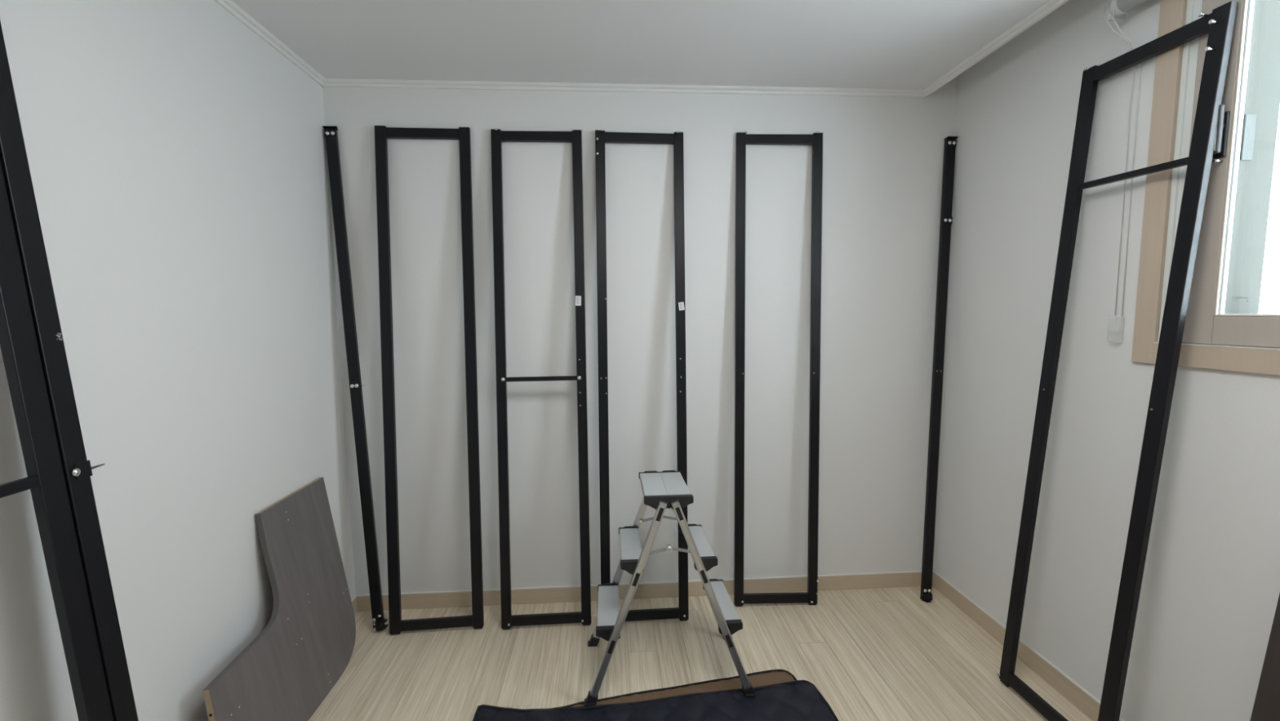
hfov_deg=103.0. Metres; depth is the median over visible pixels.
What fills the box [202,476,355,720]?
board
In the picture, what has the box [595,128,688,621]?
metal frame
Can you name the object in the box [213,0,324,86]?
trim
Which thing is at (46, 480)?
metal frame
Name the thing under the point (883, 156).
wall
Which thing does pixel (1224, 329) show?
window
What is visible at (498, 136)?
metal frame
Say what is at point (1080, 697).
baseboard
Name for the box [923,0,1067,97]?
trim
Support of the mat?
on the floor
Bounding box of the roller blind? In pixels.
[1103,0,1146,332]
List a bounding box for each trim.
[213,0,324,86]
[321,78,925,97]
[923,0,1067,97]
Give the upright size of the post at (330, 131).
2.110 m
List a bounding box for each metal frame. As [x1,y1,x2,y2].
[0,159,113,720]
[374,125,484,635]
[490,128,591,629]
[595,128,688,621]
[733,130,822,606]
[995,0,1238,720]
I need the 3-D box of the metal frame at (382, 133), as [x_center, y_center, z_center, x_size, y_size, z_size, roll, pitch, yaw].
[-0.884,0.084,2.146,0.396,2.119,0.195,-1,5,-6]
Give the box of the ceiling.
[231,0,1048,88]
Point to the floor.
(875, 654)
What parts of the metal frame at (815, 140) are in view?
post, rail, rail, post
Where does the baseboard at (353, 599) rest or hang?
attached to the wall at (177, 158)
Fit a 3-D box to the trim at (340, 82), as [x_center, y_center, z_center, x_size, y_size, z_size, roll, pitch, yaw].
[-0.021,-1.161,2.171,2.585,0.022,0.026,-1,5,-4]
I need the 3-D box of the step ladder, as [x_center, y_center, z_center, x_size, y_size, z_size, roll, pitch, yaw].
[0.091,0.806,1.895,0.590,0.719,0.374,-1,5,-4]
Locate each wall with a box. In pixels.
[0,0,355,720]
[322,76,956,594]
[933,0,1279,720]
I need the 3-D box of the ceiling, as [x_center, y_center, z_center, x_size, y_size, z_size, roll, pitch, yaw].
[0.200,-1.137,0.338,3.096,0.270,4.000,-1,5,-4]
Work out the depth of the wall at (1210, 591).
1.67 m
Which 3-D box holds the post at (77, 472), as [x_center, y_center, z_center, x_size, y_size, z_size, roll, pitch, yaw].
[-1.109,0.198,1.010,0.179,2.111,0.077,-1,5,-4]
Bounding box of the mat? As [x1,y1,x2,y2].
[472,668,839,720]
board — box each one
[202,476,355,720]
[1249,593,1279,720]
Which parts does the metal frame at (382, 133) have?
post, rail, rail, post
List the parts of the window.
handle lever, handle, sash rail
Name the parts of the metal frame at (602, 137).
post, rail, rail, post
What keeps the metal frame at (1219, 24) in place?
on the floor
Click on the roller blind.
(1117, 10)
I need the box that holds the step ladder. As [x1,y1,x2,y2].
[584,470,755,706]
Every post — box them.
[0,21,138,720]
[322,125,388,631]
[920,136,958,602]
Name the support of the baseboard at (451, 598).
attached to the wall at (883, 156)
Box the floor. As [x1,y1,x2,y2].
[308,586,1093,720]
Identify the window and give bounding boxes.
[1131,0,1279,375]
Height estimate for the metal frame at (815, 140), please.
2.114 m
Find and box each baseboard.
[351,595,357,614]
[355,569,933,611]
[932,570,1124,720]
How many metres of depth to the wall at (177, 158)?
1.36 m

